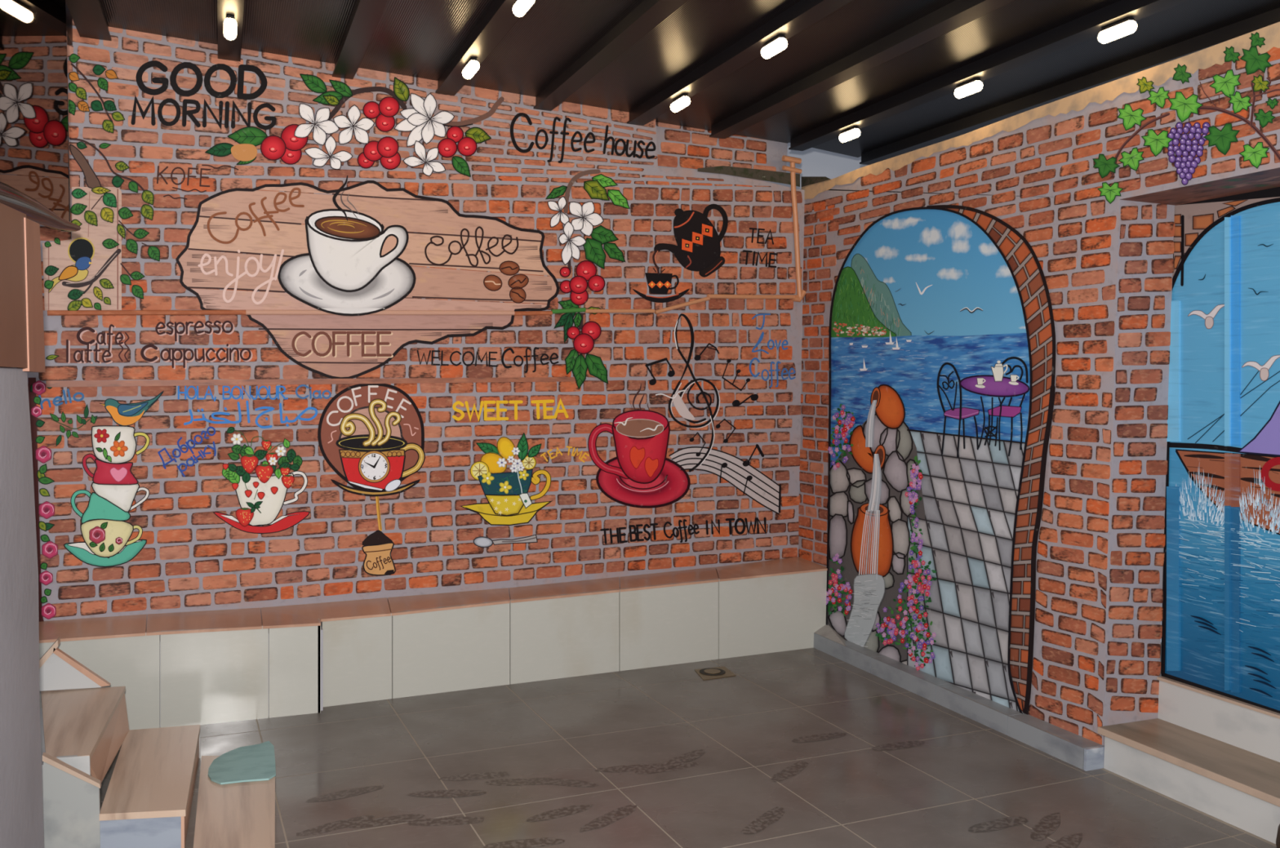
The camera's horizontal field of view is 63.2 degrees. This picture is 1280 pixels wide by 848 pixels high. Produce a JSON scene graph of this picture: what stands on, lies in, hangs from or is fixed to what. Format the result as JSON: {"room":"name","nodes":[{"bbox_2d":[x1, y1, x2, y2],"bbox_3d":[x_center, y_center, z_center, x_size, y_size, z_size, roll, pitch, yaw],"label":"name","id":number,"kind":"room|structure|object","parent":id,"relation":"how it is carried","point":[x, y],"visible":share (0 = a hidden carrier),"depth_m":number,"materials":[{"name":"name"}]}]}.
{"room":"coffee shop","nodes":[
{"label":"coffee shop","id":0,"kind":"room"},
{"bbox_2d":[0,367,44,847],"bbox_3d":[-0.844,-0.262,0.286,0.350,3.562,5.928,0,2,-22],"label":"column","id":1,"kind":"structure","parent":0,"point":[21,808],"depth_m":2.76,"materials":[{"name":"grey paint"}]},
{"bbox_2d":[0,203,45,372],"bbox_3d":[-1.573,-0.331,2.198,0.304,0.429,1.823,0,2,-22],"label":"upper cabinet","id":2,"kind":"object","parent":1,"relation":"attached to","point":[21,308],"visible":0.94,"depth_m":2.74,"materials":[{"name":"brown laminate"}]},
{"bbox_2d":[0,0,80,231],"bbox_3d":[-1.903,-1.089,3.007,0.066,0.976,1.462,0,2,-10],"label":"glass panel","id":3,"kind":"object","parent":1,"relation":"attached to","point":[35,179],"visible":0.95,"depth_m":3.39,"materials":[{"name":"clear glass"}]},
{"bbox_2d":[26,19,804,627],"bbox_3d":[-1.338,-0.482,5.367,5.237,3.600,0.223,0,2,-27],"label":"wall","id":4,"kind":"structure","parent":0,"point":[191,559],"depth_m":5.41,"materials":[{"name":"brick"}]},
{"bbox_2d":[28,377,57,622],"bbox_3d":[-2.637,0.361,4.604,0.109,1.131,0.005,0,2,-27],"label":"rose","id":5,"kind":"object","parent":4,"relation":"attached to","point":[42,454],"visible":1,"depth_m":4.60,"materials":[{"name":"paint"}]},
{"bbox_2d":[38,388,84,408],"bbox_3d":[-2.567,-0.111,4.621,0.177,0.092,0.001,0,2,-27],"label":"painted lettering","id":6,"kind":"object","parent":4,"relation":"attached to","point":[55,400],"visible":1,"depth_m":4.62,"materials":[{"name":"paint"}]},
{"bbox_2d":[49,404,97,446],"bbox_3d":[-2.527,0.005,4.647,0.188,0.188,0.002,0,2,-27],"label":"leaf sprig","id":7,"kind":"object","parent":4,"relation":"attached to","point":[93,419],"visible":1,"depth_m":4.64,"materials":[{"name":"paint"}]},
{"bbox_2d":[42,186,121,310],"bbox_3d":[-2.481,-0.784,4.636,0.313,0.567,0.001,0,2,-27],"label":"birdhouse","id":8,"kind":"object","parent":4,"relation":"attached to","point":[87,242],"visible":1,"depth_m":4.65,"materials":[{"name":"beige paint"}]},
{"bbox_2d":[48,248,121,293],"bbox_3d":[-2.473,-0.682,4.642,0.288,0.217,0.001,0,2,-27],"label":"bird","id":9,"kind":"object","parent":8,"relation":"on","point":[78,272],"visible":1,"depth_m":4.63},
{"bbox_2d":[66,324,128,364],"bbox_3d":[-2.434,-0.359,4.677,0.252,0.181,0.004,0,2,-27],"label":"painted lettering","id":10,"kind":"object","parent":4,"relation":"attached to","point":[81,331],"visible":1,"depth_m":4.68,"materials":[{"name":"paint"}]},
{"bbox_2d":[44,53,160,359],"bbox_3d":[-2.402,-0.958,4.660,0.465,1.350,0.017,0,2,-28],"label":"vine","id":11,"kind":"object","parent":4,"relation":"attached to","point":[91,180],"visible":0.99,"depth_m":4.65,"materials":[{"name":"paint"}]},
{"bbox_2d":[63,425,150,567],"bbox_3d":[-2.413,0.328,4.717,0.353,0.645,0.007,0,2,-27],"label":"cup stack","id":12,"kind":"object","parent":4,"relation":"attached to","point":[105,532],"visible":1,"depth_m":4.72,"materials":[{"name":"paint"}]},
{"bbox_2d":[70,489,130,524],"bbox_3d":[-2.438,0.371,4.709,0.240,0.156,0.022,0,2,-22],"label":"cup","id":13,"kind":"object","parent":12,"relation":"on","point":[104,506],"depth_m":4.72,"materials":[{"name":"paint"}]},
{"bbox_2d":[82,453,138,484],"bbox_3d":[-2.400,0.206,4.720,0.227,0.148,0.021,0,2,-22],"label":"cup","id":14,"kind":"object","parent":12,"relation":"on","point":[111,468],"depth_m":4.72,"materials":[{"name":"paint"}]},
{"bbox_2d":[80,520,142,557],"bbox_3d":[-2.401,0.518,4.735,0.253,0.179,0.024,0,2,-22],"label":"cup","id":15,"kind":"object","parent":12,"relation":"on","point":[101,538],"depth_m":4.73,"materials":[{"name":"paint"}]},
{"bbox_2d":[91,482,149,512],"bbox_3d":[-2.366,0.333,4.744,0.237,0.144,0.023,0,2,-22],"label":"cup","id":16,"kind":"object","parent":12,"relation":"on","point":[106,497],"depth_m":4.73,"materials":[{"name":"paint"}]},
{"bbox_2d":[91,425,150,464],"bbox_3d":[-2.360,0.094,4.734,0.238,0.176,0.023,0,2,-22],"label":"cup","id":17,"kind":"object","parent":12,"relation":"on","point":[111,444],"depth_m":4.72,"materials":[{"name":"paint"}]},
{"bbox_2d":[99,391,164,426],"bbox_3d":[-2.317,-0.072,4.749,0.266,0.165,0.001,0,2,-27],"label":"bird","id":18,"kind":"object","parent":12,"relation":"on","point":[127,414],"visible":1,"depth_m":4.74},
{"bbox_2d":[157,426,216,476],"bbox_3d":[-2.115,0.130,4.865,0.251,0.236,0.002,0,2,-27],"label":"painted lettering","id":19,"kind":"object","parent":4,"relation":"attached to","point":[203,453],"visible":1,"depth_m":4.87,"materials":[{"name":"paint"}]},
{"bbox_2d":[155,320,234,342],"bbox_3d":[-2.075,-0.433,4.861,0.341,0.111,0.001,0,2,-27],"label":"painted lettering","id":20,"kind":"object","parent":4,"relation":"attached to","point":[185,327],"visible":1,"depth_m":4.85,"materials":[{"name":"paint"}]},
{"bbox_2d":[140,343,252,368],"bbox_3d":[-2.068,-0.317,4.869,0.484,0.125,0.001,0,2,-27],"label":"painted lettering","id":21,"kind":"object","parent":4,"relation":"attached to","point":[171,353],"visible":1,"depth_m":4.86,"materials":[{"name":"paint"}]},
{"bbox_2d":[156,164,238,199],"bbox_3d":[-2.054,-1.126,4.841,0.352,0.178,0.001,0,2,-27],"label":"painted lettering","id":22,"kind":"object","parent":4,"relation":"attached to","point":[166,167],"visible":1,"depth_m":4.82,"materials":[{"name":"paint"}]},
{"bbox_2d":[130,60,275,129],"bbox_3d":[-2.020,-1.525,4.841,0.626,0.343,0.001,0,2,-27],"label":"painted lettering","id":23,"kind":"object","parent":4,"relation":"attached to","point":[143,68],"visible":1,"depth_m":4.84,"materials":[{"name":"paint"}]},
{"bbox_2d":[183,400,317,428],"bbox_3d":[-1.857,-0.045,4.991,0.607,0.135,0.001,0,2,-27],"label":"painted lettering","id":24,"kind":"object","parent":4,"relation":"attached to","point":[226,421],"visible":1,"depth_m":4.99,"materials":[{"name":"paint"}]},
{"bbox_2d":[177,384,331,401],"bbox_3d":[-1.838,-0.150,4.995,0.696,0.086,0.001,0,2,-27],"label":"painted lettering","id":25,"kind":"object","parent":4,"relation":"attached to","point":[185,392],"visible":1,"depth_m":4.98,"materials":[{"name":"paint"}]},
{"bbox_2d":[213,426,310,533],"bbox_3d":[-1.818,0.272,5.017,0.446,0.520,0.016,0,2,-27],"label":"cup","id":26,"kind":"object","parent":4,"relation":"attached to","point":[261,498],"visible":1,"depth_m":5.02,"materials":[{"name":"paint"}]},
{"bbox_2d":[45,377,575,386],"bbox_3d":[-1.477,-0.211,5.180,2.570,0.082,0.008,0,2,-27],"label":"trim","id":27,"kind":"structure","parent":4,"relation":"attached to","point":[397,380],"depth_m":5.07,"materials":[{"name":"brown paint"}]},
{"bbox_2d":[47,307,654,315],"bbox_3d":[-1.262,-0.567,5.266,3.022,0.161,0.025,0,2,-27],"label":"conduit","id":28,"kind":"object","parent":4,"relation":"attached to","point":[50,313],"visible":1,"depth_m":5.07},
{"bbox_2d":[204,73,504,177],"bbox_3d":[-1.369,-1.485,5.169,1.469,0.519,0.019,0,2,-27],"label":"garland","id":29,"kind":"object","parent":4,"relation":"attached to","point":[419,120],"visible":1,"depth_m":5.18,"materials":[{"name":"paint"}]},
{"bbox_2d":[175,180,559,378],"bbox_3d":[-1.292,-0.719,5.252,1.920,1.000,0.004,0,2,-27],"label":"wooden sign","id":30,"kind":"object","parent":4,"relation":"attached to","point":[255,221],"visible":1,"depth_m":5.20,"materials":[{"name":"brown paint"}]},
{"bbox_2d":[277,175,416,315],"bbox_3d":[-1.439,-0.882,5.156,0.675,0.694,0.021,0,2,-27],"label":"coffee cup","id":31,"kind":"object","parent":30,"relation":"attached to","point":[352,266],"visible":1,"depth_m":5.17,"materials":[{"name":"paint"}]},
{"bbox_2d":[483,275,502,291],"bbox_3d":[-0.779,-0.748,5.515,0.106,0.086,0.001,0,2,-27],"label":"coffee bean","id":32,"kind":"object","parent":30,"relation":"attached to","point":[491,282],"visible":1,"depth_m":5.51,"materials":[{"name":"paint"}]},
{"bbox_2d":[498,260,519,275],"bbox_3d":[-0.696,-0.831,5.555,0.117,0.079,0.001,0,2,-27],"label":"coffee bean","id":33,"kind":"object","parent":30,"relation":"attached to","point":[508,268],"visible":1,"depth_m":5.55,"materials":[{"name":"paint"}]},
{"bbox_2d":[509,286,526,303],"bbox_3d":[-0.655,-0.691,5.582,0.097,0.088,0.001,0,2,-27],"label":"coffee bean","id":34,"kind":"object","parent":30,"relation":"attached to","point":[517,295],"visible":1,"depth_m":5.58,"materials":[{"name":"paint"}]},
{"bbox_2d":[507,274,528,288],"bbox_3d":[-0.651,-0.763,5.581,0.118,0.084,0.001,0,2,-27],"label":"coffee bean","id":35,"kind":"object","parent":30,"relation":"attached to","point":[521,281],"visible":1,"depth_m":5.58,"materials":[{"name":"paint"}]},
{"bbox_2d":[317,383,424,490],"bbox_3d":[-1.351,0.064,5.255,0.536,0.547,0.006,0,2,-27],"label":"coffee sign","id":36,"kind":"object","parent":4,"relation":"attached to","point":[357,398],"visible":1,"depth_m":5.24,"materials":[{"name":"paint"}]},
{"bbox_2d":[330,398,425,496],"bbox_3d":[-1.321,0.119,5.271,0.478,0.496,0.004,0,2,-27],"label":"cup","id":37,"kind":"object","parent":4,"relation":"attached to","point":[371,461],"visible":1,"depth_m":5.26,"materials":[{"name":"paint"}]},
{"bbox_2d":[358,450,390,483],"bbox_3d":[-1.343,0.216,5.264,0.162,0.166,0.001,0,2,-27],"label":"clock","id":38,"kind":"object","parent":37,"relation":"on","point":[374,466],"depth_m":5.26,"materials":[{"name":"paint"}]},
{"bbox_2d":[361,496,395,576],"bbox_3d":[-1.327,0.568,5.293,0.174,0.413,0.001,0,2,-27],"label":"coffee bag","id":39,"kind":"object","parent":4,"relation":"attached to","point":[377,548],"visible":1,"depth_m":5.29,"materials":[{"name":"paint"}]},
{"bbox_2d":[417,346,558,373],"bbox_3d":[-0.796,-0.345,5.526,0.788,0.141,0.001,0,2,-27],"label":"painted lettering","id":40,"kind":"object","parent":4,"relation":"attached to","point":[535,348],"visible":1,"depth_m":5.54,"materials":[{"name":"paint"}]},
{"bbox_2d":[473,534,537,547],"bbox_3d":[-0.722,0.629,5.609,0.368,0.062,0.001,0,2,-27],"label":"spoon","id":41,"kind":"object","parent":4,"relation":"attached to","point":[481,541],"visible":1,"depth_m":5.59,"materials":[{"name":"paint"}]},
{"bbox_2d":[473,536,493,547],"bbox_3d":[-0.836,0.629,5.550,0.113,0.062,0.001,0,2,-27],"label":"spoon bowl","id":42,"kind":"object","parent":41,"relation":"on","point":[481,541],"depth_m":5.55,"materials":[{"name":"paint"}]},
{"bbox_2d":[460,432,551,525],"bbox_3d":[-0.710,0.297,5.595,0.529,0.503,0.010,0,2,-27],"label":"cup","id":43,"kind":"object","parent":4,"relation":"attached to","point":[509,503],"visible":1,"depth_m":5.60,"materials":[{"name":"paint"}]},
{"bbox_2d":[452,398,568,422],"bbox_3d":[-0.688,-0.077,5.594,0.661,0.129,0.001,0,2,-27],"label":"painted lettering","id":44,"kind":"object","parent":4,"relation":"attached to","point":[537,402],"visible":1,"depth_m":5.57,"materials":[{"name":"paint"}]},
{"bbox_2d":[540,445,589,462],"bbox_3d":[-0.414,0.169,5.747,0.295,0.094,0.001,0,2,-27],"label":"painted lettering","id":45,"kind":"object","parent":4,"relation":"attached to","point":[568,447],"visible":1,"depth_m":5.76,"materials":[{"name":"paint"}]},
{"bbox_2d":[510,112,656,163],"bbox_3d":[-0.300,-1.544,5.729,0.879,0.254,0.001,0,2,-27],"label":"painted lettering","id":46,"kind":"object","parent":4,"relation":"attached to","point":[564,133],"visible":1,"depth_m":5.70,"materials":[{"name":"paint"}]},
{"bbox_2d":[546,168,630,390],"bbox_3d":[-0.286,-0.800,5.762,0.516,1.223,0.015,0,2,-28],"label":"branch","id":47,"kind":"object","parent":4,"relation":"attached to","point":[585,270],"visible":1,"depth_m":5.75,"materials":[{"name":"paint"}]},
{"bbox_2d":[587,383,690,508],"bbox_3d":[0.005,0.127,5.961,0.665,0.720,0.002,0,2,-27],"label":"mug","id":48,"kind":"object","parent":4,"relation":"attached to","point":[641,475],"visible":1,"depth_m":5.96,"materials":[{"name":"paint"}]},
{"bbox_2d":[632,266,689,302],"bbox_3d":[0.123,-0.799,5.981,0.381,0.205,0.001,0,2,-27],"label":"teacup","id":49,"kind":"object","parent":4,"relation":"attached to","point":[660,283],"visible":1,"depth_m":5.98,"materials":[{"name":"paint"}]},
{"bbox_2d":[644,272,672,294],"bbox_3d":[0.107,-0.807,5.973,0.179,0.123,0.001,0,2,-27],"label":"cup","id":50,"kind":"object","parent":49,"relation":"on","point":[660,283],"depth_m":5.97,"materials":[{"name":"paint"}]},
{"bbox_2d":[600,516,766,544],"bbox_3d":[0.274,0.627,6.121,1.121,0.138,0.001,0,2,-27],"label":"painted lettering","id":51,"kind":"object","parent":4,"relation":"attached to","point":[619,534],"visible":1,"depth_m":6.10,"materials":[{"name":"paint"}]},
{"bbox_2d":[655,313,719,471],"bbox_3d":[0.283,-0.179,6.092,0.438,0.926,0.001,0,2,-27],"label":"painted treble clef","id":52,"kind":"object","parent":4,"relation":"attached to","point":[680,406],"visible":1,"depth_m":6.09,"materials":[{"name":"paint"}]},
{"bbox_2d":[652,204,728,277],"bbox_3d":[0.296,-1.076,6.058,0.505,0.434,0.002,0,2,-27],"label":"teapot","id":53,"kind":"object","parent":4,"relation":"attached to","point":[698,249],"visible":1,"depth_m":6.08,"materials":[{"name":"paint"}]},
{"bbox_2d":[668,446,781,514],"bbox_3d":[0.518,0.346,6.237,0.794,0.430,0.001,0,2,-27],"label":"staff","id":54,"kind":"object","parent":4,"relation":"attached to","point":[762,489],"visible":1,"depth_m":6.26,"materials":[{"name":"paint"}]},
{"bbox_2d":[654,155,805,314],"bbox_3d":[0.563,-1.127,6.172,1.052,0.993,0.048,0,2,-27],"label":"pipe","id":55,"kind":"object","parent":4,"relation":"attached to","point":[801,293],"visible":1,"depth_m":6.34,"materials":[{"name":"metal"}]},
{"bbox_2d":[742,227,777,267],"bbox_3d":[0.726,-1.067,6.281,0.252,0.234,0.001,0,2,-27],"label":"painted lettering","id":56,"kind":"object","parent":4,"relation":"attached to","point":[753,228],"visible":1,"depth_m":6.28,"materials":[{"name":"paint"}]},
{"bbox_2d":[697,165,831,187],"bbox_3d":[0.711,-1.498,6.175,0.791,0.108,0.404,0,2,-22],"label":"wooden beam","id":57,"kind":"structure","parent":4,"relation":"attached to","point":[756,174],"depth_m":6.25,"materials":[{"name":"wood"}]},
{"bbox_2d":[749,313,795,387],"bbox_3d":[0.811,-0.448,6.352,0.342,0.450,0.002,0,2,-27],"label":"painted lettering","id":58,"kind":"object","parent":4,"relation":"attached to","point":[761,337],"visible":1,"depth_m":6.34,"materials":[{"name":"paint"}]},
{"bbox_2d":[65,0,1279,164],"bbox_3d":[0.873,-1.587,2.154,4.595,0.164,8.215,0,2,-22],"label":"ceiling","id":59,"kind":"structure","parent":0,"point":[891,70],"depth_m":4.66,"materials":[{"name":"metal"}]},
{"bbox_2d":[223,15,237,39],"bbox_3d":[-1.708,-1.650,4.339,0.052,0.060,0.170,0,2,-22],"label":"ceiling lamp","id":60,"kind":"object","parent":59,"relation":"attached to","point":[230,24],"visible":1,"depth_m":4.28,"materials":[{"name":"metal"}]},
{"bbox_2d":[462,57,479,79],"bbox_3d":[-0.781,-1.640,4.806,0.052,0.060,0.170,0,2,-22],"label":"ceiling lamp","id":61,"kind":"object","parent":59,"relation":"attached to","point":[471,68],"visible":1,"depth_m":4.75,"materials":[{"name":"metal"}]},
{"bbox_2d":[512,0,534,17],"bbox_3d":[-0.443,-1.603,3.968,0.052,0.060,0.170,0,2,-22],"label":"ceiling lamp","id":62,"kind":"object","parent":59,"relation":"attached to","point":[520,7],"visible":1,"depth_m":3.95,"materials":[{"name":"metal"}]},
{"bbox_2d":[670,93,690,112],"bbox_3d":[0.204,-1.629,5.289,0.052,0.060,0.170,0,2,-22],"label":"ceiling lamp","id":63,"kind":"object","parent":59,"relation":"attached to","point":[682,101],"visible":1,"depth_m":5.25,"materials":[{"name":"glass"}]},
{"bbox_2d":[760,35,787,58],"bbox_3d":[0.566,-1.589,4.392,0.052,0.060,0.170,0,2,-22],"label":"ceiling lamp","id":64,"kind":"object","parent":59,"relation":"attached to","point":[779,43],"visible":1,"depth_m":4.36,"materials":[{"name":"glass"}]},
{"bbox_2d":[839,126,860,142],"bbox_3d":[1.173,-1.619,5.827,0.052,0.060,0.170,0,2,-22],"label":"ceiling lamp","id":65,"kind":"object","parent":59,"relation":"attached to","point":[854,132],"visible":1,"depth_m":5.79,"materials":[{"name":"glass"}]},
{"bbox_2d":[954,78,982,98],"bbox_3d":[1.546,-1.579,4.902,0.052,0.060,0.170,0,2,-22],"label":"ceiling lamp","id":66,"kind":"object","parent":59,"relation":"attached to","point":[974,86],"visible":1,"depth_m":4.87,"materials":[{"name":"metal"}]},
{"bbox_2d":[1097,17,1137,44],"bbox_3d":[1.874,-1.544,4.089,0.052,0.060,0.170,0,2,-22],"label":"ceiling lamp","id":67,"kind":"object","parent":59,"relation":"attached to","point":[1127,26],"visible":1,"depth_m":4.07,"materials":[{"name":"glass"}]},
{"bbox_2d":[99,642,1276,847],"bbox_3d":[0.436,1.465,2.265,8.200,0.008,8.500,0,2,-22],"label":"floor","id":68,"kind":"structure","parent":0,"point":[966,773],"depth_m":4.18,"materials":[{"name":"tile"}]},
{"bbox_2d":[39,637,275,847],"bbox_3d":[-1.914,1.208,3.485,1.355,0.621,1.738,0,2,-22],"label":"staircase","id":69,"kind":"structure","parent":68,"relation":"on","point":[147,803],"depth_m":3.63,"materials":[{"name":"wood"}]},
{"bbox_2d":[208,741,275,784],"bbox_3d":[-1.573,1.339,4.119,0.249,0.007,0.436,0,2,-22],"label":"cushion","id":70,"kind":"object","parent":69,"relation":"on","point":[255,762],"visible":1,"depth_m":4.08,"materials":[{"name":"teal fabric"}]},
{"bbox_2d":[39,556,827,729],"bbox_3d":[-0.987,1.089,5.280,4.638,0.476,0.384,0,2,-27],"label":"bench","id":71,"kind":"object","parent":68,"relation":"on","point":[219,666],"visible":0.92,"depth_m":5.15,"materials":[{"name":"beige wood"}]},
{"bbox_2d":[296,732,1082,847],"bbox_3d":[0.173,1.402,3.691,2.604,0.001,1.393,0,2,-22],"label":"floor pattern","id":72,"kind":"object","parent":68,"relation":"on","point":[1048,824],"visible":1,"depth_m":3.73,"materials":[{"name":"tile"}]},
{"bbox_2d":[694,666,736,679],"bbox_3d":[0.396,1.329,5.564,0.221,0.008,0.196,0,2,-22],"label":"floor drain","id":73,"kind":"object","parent":68,"relation":"on","point":[708,673],"visible":1,"depth_m":5.55,"materials":[{"name":"metal"}]},
{"bbox_2d":[1097,675,1279,844],"bbox_3d":[2.545,1.281,3.139,0.434,0.345,2.559,0,2,-22],"label":"bench","id":74,"kind":"object","parent":68,"relation":"on","point":[1215,755],"visible":0.88,"depth_m":3.97,"materials":[{"name":"wood"}]},
{"bbox_2d":[798,22,1279,746],"bbox_3d":[2.400,0.025,3.394,0.324,2.859,7.242,0,2,-22],"label":"wall","id":75,"kind":"structure","parent":0,"point":[1108,268],"depth_m":4.35,"materials":[{"name":"brick"}]},
{"bbox_2d":[826,553,852,616],"bbox_3d":[1.150,0.941,6.051,0.004,0.380,0.304,0,2,-22],"label":"bush","id":76,"kind":"object","parent":75,"relation":"attached to","point":[836,587],"visible":1,"depth_m":6.05,"materials":[{"name":"paint"}]},
{"bbox_2d":[827,404,855,470],"bbox_3d":[1.163,0.076,6.012,0.004,0.391,0.280,0,2,-22],"label":"bush","id":77,"kind":"object","parent":75,"relation":"attached to","point":[848,422],"visible":1,"depth_m":6.01,"materials":[{"name":"paint"}]},
{"bbox_2d":[844,400,884,647],"bbox_3d":[1.257,0.576,5.793,0.002,1.422,0.386,0,2,-22],"label":"water","id":78,"kind":"object","parent":75,"relation":"attached to","point":[868,588],"visible":0.98,"depth_m":5.76,"materials":[{"name":"paint"}]},
{"bbox_2d":[848,425,885,474],"bbox_3d":[1.262,0.141,5.787,0.001,0.268,0.356,0,2,-22],"label":"clay jar","id":79,"kind":"object","parent":75,"relation":"attached to","point":[864,456],"visible":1,"depth_m":5.82,"materials":[{"name":"paint"}]},
{"bbox_2d":[850,502,893,577],"bbox_3d":[1.278,0.649,5.750,0.001,0.439,0.412,0,2,-22],"label":"clay jar","id":80,"kind":"object","parent":75,"relation":"attached to","point":[886,544],"visible":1,"depth_m":5.74,"materials":[{"name":"paint"}]},
{"bbox_2d":[870,384,905,429],"bbox_3d":[1.333,-0.094,5.609,0.001,0.241,0.319,0,2,-22],"label":"clay jar","id":81,"kind":"object","parent":75,"relation":"on","point":[890,410],"visible":1,"depth_m":5.60,"materials":[{"name":"paint"}]},
{"bbox_2d":[904,456,923,573],"bbox_3d":[1.417,0.468,5.385,0.004,0.610,0.165,0,2,-22],"label":"bush","id":82,"kind":"object","parent":75,"relation":"attached to","point":[912,495],"visible":1,"depth_m":5.38,"materials":[{"name":"paint"}]},
{"bbox_2d":[828,208,1030,467],"bbox_3d":[1.427,-0.360,5.397,0.003,1.524,1.676,0,2,-22],"label":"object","id":83,"kind":"object","parent":75,"relation":"attached to","point":[945,251],"visible":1,"depth_m":5.31,"materials":[{"name":"paint"}]},
{"bbox_2d":[826,204,1055,715],"bbox_3d":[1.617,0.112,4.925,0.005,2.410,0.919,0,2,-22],"label":"arch","id":84,"kind":"object","parent":75,"relation":"attached to","point":[1024,262],"visible":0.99,"depth_m":4.63,"materials":[{"name":"paint"}]},
{"bbox_2d":[937,362,979,457],"bbox_3d":[1.547,-0.069,5.076,0.001,0.466,0.323,0,2,-22],"label":"bistro chair","id":85,"kind":"object","parent":75,"relation":"attached to","point":[961,413],"visible":1,"depth_m":5.08,"materials":[{"name":"paint"}]},
{"bbox_2d":[813,624,1104,771],"bbox_3d":[1.457,1.292,5.208,0.105,0.138,2.118,0,2,-22],"label":"curb","id":86,"kind":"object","parent":75,"relation":"attached to","point":[1080,752],"depth_m":4.87,"materials":[{"name":"grey concrete"}]},
{"bbox_2d":[875,558,936,671],"bbox_3d":[1.387,0.973,5.454,0.010,0.580,0.529,0,2,-22],"label":"bush","id":87,"kind":"object","parent":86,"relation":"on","point":[925,583],"visible":1,"depth_m":5.38,"materials":[{"name":"paint"}]},
{"bbox_2d":[906,429,1025,711],"bbox_3d":[1.543,0.676,5.096,0.007,1.269,0.963,0,2,-22],"label":"terrace","id":88,"kind":"object","parent":75,"relation":"attached to","point":[970,499],"visible":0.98,"depth_m":5.01,"materials":[{"name":"paint"}]},
{"bbox_2d":[959,374,1029,450],"bbox_3d":[1.639,-0.051,4.844,0.001,0.355,0.476,0,2,-22],"label":"bistro table","id":89,"kind":"object","parent":88,"relation":"on","point":[1003,389],"visible":1,"depth_m":4.84,"materials":[{"name":"paint"}]},
{"bbox_2d":[991,360,1007,382],"bbox_3d":[1.655,-0.244,4.800,0.001,0.098,0.114,0,2,-22],"label":"pot","id":90,"kind":"object","parent":89,"relation":"on","point":[997,371],"visible":1,"depth_m":4.80,"materials":[{"name":"paint"}]},
{"bbox_2d":[984,356,1028,456],"bbox_3d":[1.673,-0.080,4.763,0.001,0.455,0.278,0,2,-22],"label":"bistro chair","id":91,"kind":"object","parent":75,"relation":"attached to","point":[1011,411],"visible":1,"depth_m":4.73,"materials":[{"name":"paint"}]},
{"bbox_2d":[1092,31,1279,204],"bbox_3d":[2.035,-1.091,3.875,0.008,0.568,0.900,0,2,-22],"label":"vine","id":92,"kind":"object","parent":75,"relation":"attached to","point":[1222,140],"visible":1,"depth_m":3.77,"materials":[{"name":"paint"}]},
{"bbox_2d":[1167,121,1210,185],"bbox_3d":[2.035,-1.011,3.872,0.007,0.244,0.185,0,2,-22],"label":"grape bunch","id":93,"kind":"object","parent":92,"relation":"hanging from","point":[1186,165],"visible":1,"depth_m":3.87,"materials":[{"name":"paint"}]},
{"bbox_2d":[1160,197,1279,675],"bbox_3d":[2.327,0.110,3.993,0.001,1.911,0.777,0,2,-22],"label":"arch","id":94,"kind":"object","parent":75,"relation":"in","point":[1213,224],"depth_m":4.32,"materials":[{"name":"paint"}]},
{"bbox_2d":[1161,186,1279,713],"bbox_3d":[2.602,0.121,3.340,0.050,1.959,2.183,0,2,-22],"label":"window","id":95,"kind":"structure","parent":75,"relation":"in","point":[1233,224],"depth_m":4.05,"materials":[{"name":"metal"}]},
{"bbox_2d":[1187,304,1224,328],"bbox_3d":[2.262,-0.426,4.155,0.001,0.095,0.181,0,2,-22],"label":"gull","id":96,"kind":"object","parent":95,"relation":"attached to","point":[1209,322],"visible":1,"depth_m":4.14,"materials":[{"name":"paint"}]},
{"bbox_2d":[1164,201,1279,711],"bbox_3d":[2.339,0.115,3.964,0.010,1.904,0.839,0,2,-22],"label":"painted seascape","id":97,"kind":"object","parent":95,"relation":"attached to","point":[1199,472],"visible":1,"depth_m":4.09,"materials":[{"name":"paint"}]},
{"bbox_2d":[1241,355,1279,381],"bbox_3d":[2.351,-0.211,3.937,0.001,0.098,0.170,0,2,-22],"label":"gull","id":98,"kind":"object","parent":95,"relation":"attached to","point":[1264,370],"visible":1,"depth_m":3.93,"materials":[{"name":"paint"}]},
{"bbox_2d":[1172,196,1279,286],"bbox_3d":[2.336,-0.681,3.977,0.002,0.420,0.785,0,2,-22],"label":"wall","id":99,"kind":"structure","parent":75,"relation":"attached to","point":[1190,220],"depth_m":4.22,"materials":[{"name":"paint"}]},
{"label":"outside","id":100,"kind":"structure","parent":0,"visible":0},
{"bbox_2d":[767,142,868,189],"bbox_3d":[2.026,-2.239,7.924,5.000,3.000,0.100,0,2,-22],"label":"wall","id":101,"kind":"structure","parent":100,"point":[815,162],"depth_m":7.61,"materials":[{"name":"white paint"}]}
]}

